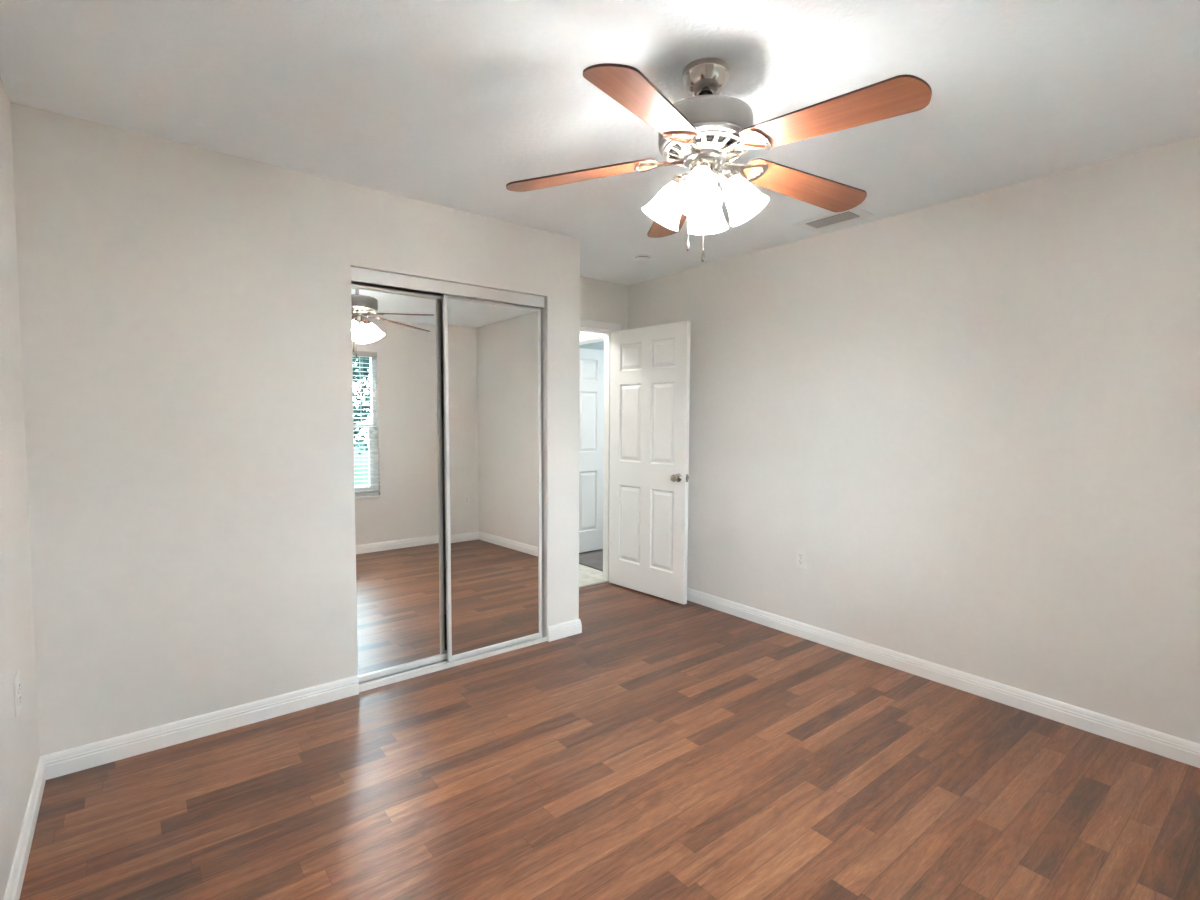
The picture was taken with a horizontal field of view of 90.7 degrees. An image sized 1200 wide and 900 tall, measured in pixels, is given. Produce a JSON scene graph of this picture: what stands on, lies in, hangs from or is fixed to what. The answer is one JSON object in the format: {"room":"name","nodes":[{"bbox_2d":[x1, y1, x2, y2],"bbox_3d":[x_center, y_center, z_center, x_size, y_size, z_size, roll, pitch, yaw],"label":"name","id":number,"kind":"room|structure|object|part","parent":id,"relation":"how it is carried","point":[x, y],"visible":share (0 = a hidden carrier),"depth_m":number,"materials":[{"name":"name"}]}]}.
{"room":"empty bedroom","nodes":[
{"label":"empty bedroom","id":0,"kind":"room"},
{"bbox_2d":[0,76,39,899],"bbox_3d":[-1.121,0.075,0.859,0.115,2.440,3.404,-2,4,-38],"label":"wall","id":1,"kind":"structure","parent":0,"point":[19,736],"depth_m":1.87,"materials":[{"name":"paint"}]},
{"bbox_2d":[13,670,20,716],"bbox_3d":[-1.767,0.738,1.801,0.009,0.120,0.074,-2,4,-38],"label":"wall outlet","id":2,"kind":"object","parent":1,"relation":"attached to","point":[17,695],"visible":1,"depth_m":1.78,"materials":[{"name":"white plastic"}]},
{"bbox_2d":[18,694,20,704],"bbox_3d":[-1.765,0.758,1.804,0.003,0.033,0.033,-2,4,-38],"label":"socket","id":3,"kind":"object","parent":2,"relation":"attached to","point":[19,695],"depth_m":1.80,"materials":[{"name":"white plastic"}]},
{"bbox_2d":[3,756,45,899],"bbox_3d":[-1.081,1.246,0.966,0.014,0.090,3.160,-2,4,-38],"label":"baseboard","id":4,"kind":"structure","parent":1,"relation":"attached to","point":[16,878],"depth_m":1.81,"materials":[{"name":"white paint"}]},
{"bbox_2d":[10,102,579,755],"bbox_3d":[-1.132,-0.035,2.949,2.475,2.440,0.115,-2,4,-38],"label":"wall","id":5,"kind":"structure","parent":0,"point":[186,310],"depth_m":2.46,"materials":[{"name":"paint"}]},
{"bbox_2d":[41,675,358,779],"bbox_3d":[-1.623,1.161,2.542,1.133,0.090,0.014,-2,4,-38],"label":"baseboard","id":6,"kind":"structure","parent":5,"relation":"attached to","point":[64,762],"depth_m":2.47,"materials":[{"name":"white paint"}]},
{"bbox_2d":[351,284,446,681],"bbox_3d":[-1.031,0.169,3.081,0.517,1.972,0.023,-2,3,-39],"label":"mirror door","id":7,"kind":"structure","parent":5,"relation":"in","point":[398,361],"depth_m":3.07,"materials":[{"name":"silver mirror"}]},
{"bbox_3d":[-1.031,-0.808,3.037,0.477,0.016,0.022,-2,3,-39],"label":"rail","id":8,"kind":"part","parent":7,"relation":"part of","materials":[{"name":"white metal"}]},
{"bbox_3d":[-1.030,1.141,3.125,0.477,0.026,0.022,-2,3,-39],"label":"rail","id":9,"kind":"part","parent":7,"relation":"part of","materials":[{"name":"white metal"}]},
{"bbox_2d":[351,267,544,307],"bbox_3d":[-0.780,-0.853,3.179,1.089,0.065,0.106,-2,4,-38],"label":"trim","id":10,"kind":"structure","parent":5,"relation":"attached to","point":[357,274],"depth_m":3.09,"materials":[{"name":"white metal"}]},
{"bbox_2d":[359,636,546,691],"bbox_3d":[-0.786,1.158,3.291,1.105,0.026,0.106,-2,4,-38],"label":"trim","id":11,"kind":"structure","parent":5,"relation":"attached to","point":[431,667],"depth_m":3.18,"materials":[{"name":"white metal"}]},
{"bbox_2d":[443,295,541,661],"bbox_3d":[-0.592,0.156,3.374,0.608,1.972,0.023,-2,3,-39],"label":"mirror door","id":12,"kind":"structure","parent":5,"relation":"in","point":[492,350],"depth_m":3.35,"materials":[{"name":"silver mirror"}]},
{"bbox_3d":[-0.593,-0.821,3.329,0.568,0.016,0.022,-2,3,-39],"label":"rail","id":13,"kind":"part","parent":12,"relation":"part of","materials":[{"name":"white metal"}]},
{"bbox_3d":[-0.592,1.128,3.418,0.568,0.026,0.022,-2,3,-39],"label":"rail","id":14,"kind":"part","parent":12,"relation":"part of","materials":[{"name":"white metal"}]},
{"bbox_2d":[548,619,581,641],"bbox_3d":[-0.447,1.093,3.952,0.247,0.090,0.757,-2,4,-38],"label":"baseboard","id":15,"kind":"structure","parent":5,"relation":"attached to","point":[573,627],"depth_m":3.65,"materials":[{"name":"white paint"}]},
{"bbox_2d":[351,276,627,330],"bbox_3d":[-0.905,-0.094,4.098,2.790,2.440,0.115,-2,4,-38],"label":"wall","id":16,"kind":"structure","parent":0,"point":[600,300],"depth_m":4.69,"materials":[{"name":"paint"}]},
{"bbox_2d":[579,581,608,588],"bbox_3d":[-0.236,1.098,4.669,0.800,0.006,0.032,-2,4,-38],"label":"trim","id":17,"kind":"structure","parent":16,"relation":"attached to","point":[603,581],"depth_m":4.80,"materials":[{"name":"silver metal"}]},
{"bbox_2d":[580,327,613,580],"bbox_3d":[-0.245,0.069,4.634,0.840,2.065,0.115,-2,4,-38],"label":"trim","id":18,"kind":"structure","parent":16,"relation":"attached to","point":[583,329],"depth_m":4.88,"materials":[{"name":"white paint"}]},
{"bbox_2d":[580,319,620,331],"bbox_3d":[-0.204,0.047,4.582,0.940,2.115,0.015,-2,4,-38],"label":"trim","id":19,"kind":"structure","parent":16,"relation":"attached to","point":[585,323],"depth_m":4.68,"materials":[{"name":"white paint"}]},
{"bbox_2d":[603,334,604,522],"bbox_3d":[-0.285,0.041,4.683,0.940,2.115,0.015,-2,4,-38],"label":"trim","id":20,"kind":"structure","parent":16,"relation":"attached to","point":[604,334],"depth_m":4.96,"materials":[{"name":"white paint"}]},
{"bbox_2d":[609,321,690,604],"bbox_3d":[0.356,0.086,4.523,0.165,2.026,0.805,-2,4,-43],"label":"door","id":21,"kind":"structure","parent":16,"relation":"in","point":[650,366],"depth_m":4.47,"materials":[{"name":"white paint"}]},
{"bbox_3d":[0.541,0.201,4.254,0.065,0.064,0.064,-2,4,-43],"label":"knob","id":22,"kind":"part","parent":21,"relation":"part of","materials":[{"name":"silver metal"}]},
{"bbox_2d":[580,341,603,349],"bbox_3d":[-0.555,-0.183,5.831,4.600,2.440,0.115,-2,4,-38],"label":"wall","id":23,"kind":"structure","parent":0,"point":[597,345],"depth_m":6.11,"materials":[{"name":"paint"}]},
{"bbox_2d":[0,0,1199,284],"bbox_3d":[0.074,-1.262,2.222,3.757,0.100,4.162,-2,4,-38],"label":"ceiling","id":24,"kind":"structure","parent":0,"point":[448,103],"depth_m":1.95,"materials":[{"name":"paint"}]},
{"bbox_2d":[633,254,651,263],"bbox_3d":[0.289,-1.286,4.012,0.130,0.037,0.130,-2,4,-38],"label":"smoke detector","id":25,"kind":"object","parent":24,"relation":"attached to","point":[643,258],"visible":1,"depth_m":3.97,"materials":[{"name":"white paint"}]},
{"bbox_2d":[506,57,931,261],"bbox_3d":[0.369,-0.893,1.857,1.267,0.595,1.233,-2,4,-38],"label":"ceiling fan","id":26,"kind":"object","parent":24,"relation":"hanging from","point":[704,132],"visible":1,"depth_m":1.79,"materials":[{"name":"brown wood"}]},
{"bbox_3d":[-0.067,-0.910,1.970,0.510,0.006,0.142,-4,12,12],"label":"blade","id":27,"kind":"part","parent":26,"relation":"part of","materials":[{"name":"brown wood"}]},
{"bbox_3d":[0.128,-0.886,1.532,0.142,0.006,0.510,14,14,28],"label":"blade","id":28,"kind":"part","parent":26,"relation":"part of","materials":[{"name":"brown wood"}]},
{"bbox_3d":[0.226,-0.802,1.920,0.138,0.120,0.138,33,11,12],"label":"lamp shade","id":29,"kind":"part","parent":26,"relation":"part of","materials":[{"name":"white glass"}]},
{"bbox_3d":[0.290,-0.925,2.291,0.142,0.006,0.510,-11,-1,-6],"label":"blade","id":30,"kind":"part","parent":26,"relation":"part of","materials":[{"name":"brown wood"}]},
{"bbox_3d":[0.244,-0.923,1.904,0.084,0.014,0.026,-4,12,12],"label":"iron arm","id":31,"kind":"part","parent":26,"relation":"part of","materials":[{"name":"silver metal"}]},
{"bbox_2d":[671,175,686,185],"bbox_3d":[0.260,-0.859,1.907,0.057,0.032,0.057,33,11,12],"label":"socket","id":32,"kind":"object","parent":26,"relation":"attached to","point":[678,180],"depth_m":1.88,"materials":[{"name":"silver metal"}]},
{"bbox_3d":[0.286,-0.918,1.806,0.026,0.014,0.084,14,14,28],"label":"iron arm","id":33,"kind":"part","parent":26,"relation":"part of","materials":[{"name":"silver metal"}]},
{"bbox_3d":[0.302,-0.794,1.784,0.138,0.120,0.138,1,-28,15],"label":"lamp shade","id":34,"kind":"part","parent":26,"relation":"part of","materials":[{"name":"white glass"}]},
{"bbox_3d":[0.305,-0.808,1.792,0.056,0.068,0.056,1,-28,15],"label":"light bulb","id":35,"kind":"part","parent":26,"relation":"part of","materials":[{"name":"white glass"}]},
{"bbox_2d":[693,161,710,170],"bbox_3d":[0.312,-0.854,1.815,0.057,0.032,0.057,1,-28,15],"label":"socket","id":36,"kind":"object","parent":26,"relation":"attached to","point":[702,164],"depth_m":1.79,"materials":[{"name":"silver metal"}]},
{"bbox_3d":[0.328,-0.733,1.877,0.003,0.198,0.003,-2,4,-38],"label":"pull chain","id":37,"kind":"part","parent":26,"relation":"part of","materials":[{"name":"silver metal"}]},
{"bbox_2d":[663,130,746,167],"bbox_3d":[0.333,-0.940,1.883,0.264,0.031,0.264,-2,4,-38],"label":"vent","id":38,"kind":"object","parent":26,"relation":"attached to","point":[725,146],"depth_m":1.82,"materials":[{"name":"silver metal"}]},
{"bbox_3d":[0.361,-0.805,1.996,0.138,0.120,0.138,1,34,15],"label":"lamp shade","id":39,"kind":"part","parent":26,"relation":"part of","materials":[{"name":"white glass"}]},
{"bbox_2d":[720,170,737,186],"bbox_3d":[0.405,-0.857,1.867,0.057,0.032,0.057,-31,-5,15],"label":"socket","id":40,"kind":"object","parent":26,"relation":"attached to","point":[727,177],"depth_m":1.84,"materials":[{"name":"silver metal"}]},
{"bbox_3d":[0.392,-0.918,1.816,0.026,0.014,0.084,12,0,-43],"label":"iron arm","id":41,"kind":"part","parent":26,"relation":"part of","materials":[{"name":"silver metal"}]},
{"bbox_3d":[0.416,-0.923,1.920,0.084,0.014,0.026,5,-10,-24],"label":"iron arm","id":42,"kind":"part","parent":26,"relation":"part of","materials":[{"name":"silver metal"}]},
{"bbox_3d":[0.438,-0.797,1.861,0.138,0.120,0.138,-31,-5,15],"label":"lamp shade","id":43,"kind":"part","parent":26,"relation":"part of","materials":[{"name":"white glass"}]},
{"bbox_3d":[0.706,-0.910,2.051,0.510,0.006,0.142,5,-10,-24],"label":"blade","id":44,"kind":"part","parent":26,"relation":"part of","materials":[{"name":"brown wood"}]},
{"bbox_3d":[0.606,-0.886,1.582,0.142,0.006,0.510,12,0,-43],"label":"blade","id":45,"kind":"part","parent":26,"relation":"part of","materials":[{"name":"brown wood"}]},
{"bbox_2d":[792,207,874,231],"bbox_3d":[1.269,-1.255,3.240,0.216,0.008,0.364,-2,4,-38],"label":"ceiling vent","id":46,"kind":"object","parent":24,"relation":"in","point":[832,219],"visible":0.87,"depth_m":3.23,"materials":[{"name":"white metal"}]},
{"bbox_2d":[19,549,1199,899],"bbox_3d":[0.595,1.217,3.497,6.017,0.100,5.286,-2,4,-38],"label":"floor","id":47,"kind":"structure","parent":0,"point":[660,749],"depth_m":2.14,"materials":[{"name":"laminate"}]},
{"bbox_2d":[628,135,1199,743],"bbox_3d":[1.492,-0.046,3.421,0.115,2.440,4.162,-2,4,-38],"label":"wall","id":48,"kind":"structure","parent":0,"point":[975,419],"depth_m":2.88,"materials":[{"name":"paint"}]},
{"bbox_2d":[579,563,602,570],"bbox_3d":[-0.154,1.056,5.475,0.023,0.006,0.790,-2,4,-38],"label":"trim","id":49,"kind":"structure","parent":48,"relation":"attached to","point":[579,563],"depth_m":5.39,"materials":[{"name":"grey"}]},
{"bbox_2d":[796,548,806,568],"bbox_3d":[1.243,0.673,3.667,0.009,0.120,0.074,-2,4,-38],"label":"wall outlet","id":50,"kind":"object","parent":48,"relation":"attached to","point":[801,555],"visible":1,"depth_m":3.66,"materials":[{"name":"white plastic"}]},
{"bbox_2d":[687,588,1199,767],"bbox_3d":[1.440,1.129,3.437,0.014,0.090,3.916,-2,4,-38],"label":"baseboard","id":51,"kind":"structure","parent":48,"relation":"attached to","point":[1166,745],"depth_m":2.89,"materials":[{"name":"white paint"}]},
{"bbox_3d":[-0.124,-0.161,5.447,0.115,2.440,1.024,-2,4,-38],"label":"wall","id":52,"kind":"structure","parent":0,"visible":0},
{"bbox_2d":[579,348,603,552],"bbox_3d":[0.021,0.006,6.015,0.785,2.026,0.100,-2,4,-38],"label":"door","id":53,"kind":"structure","parent":52,"relation":"in","point":[591,385],"depth_m":5.95,"materials":[{"name":"white paint"}]},
{"bbox_2d":[580,332,603,340],"bbox_3d":[-0.167,0.007,5.405,0.015,2.110,0.960,-2,4,-38],"label":"trim","id":54,"kind":"structure","parent":52,"relation":"attached to","point":[586,336],"depth_m":5.25,"materials":[{"name":"white paint"}]},
{"bbox_2d":[580,337,603,344],"bbox_3d":[-0.117,0.030,5.447,0.115,2.060,0.860,-2,4,-38],"label":"trim","id":55,"kind":"structure","parent":52,"relation":"attached to","point":[597,339],"depth_m":5.33,"materials":[{"name":"white paint"}]}
]}

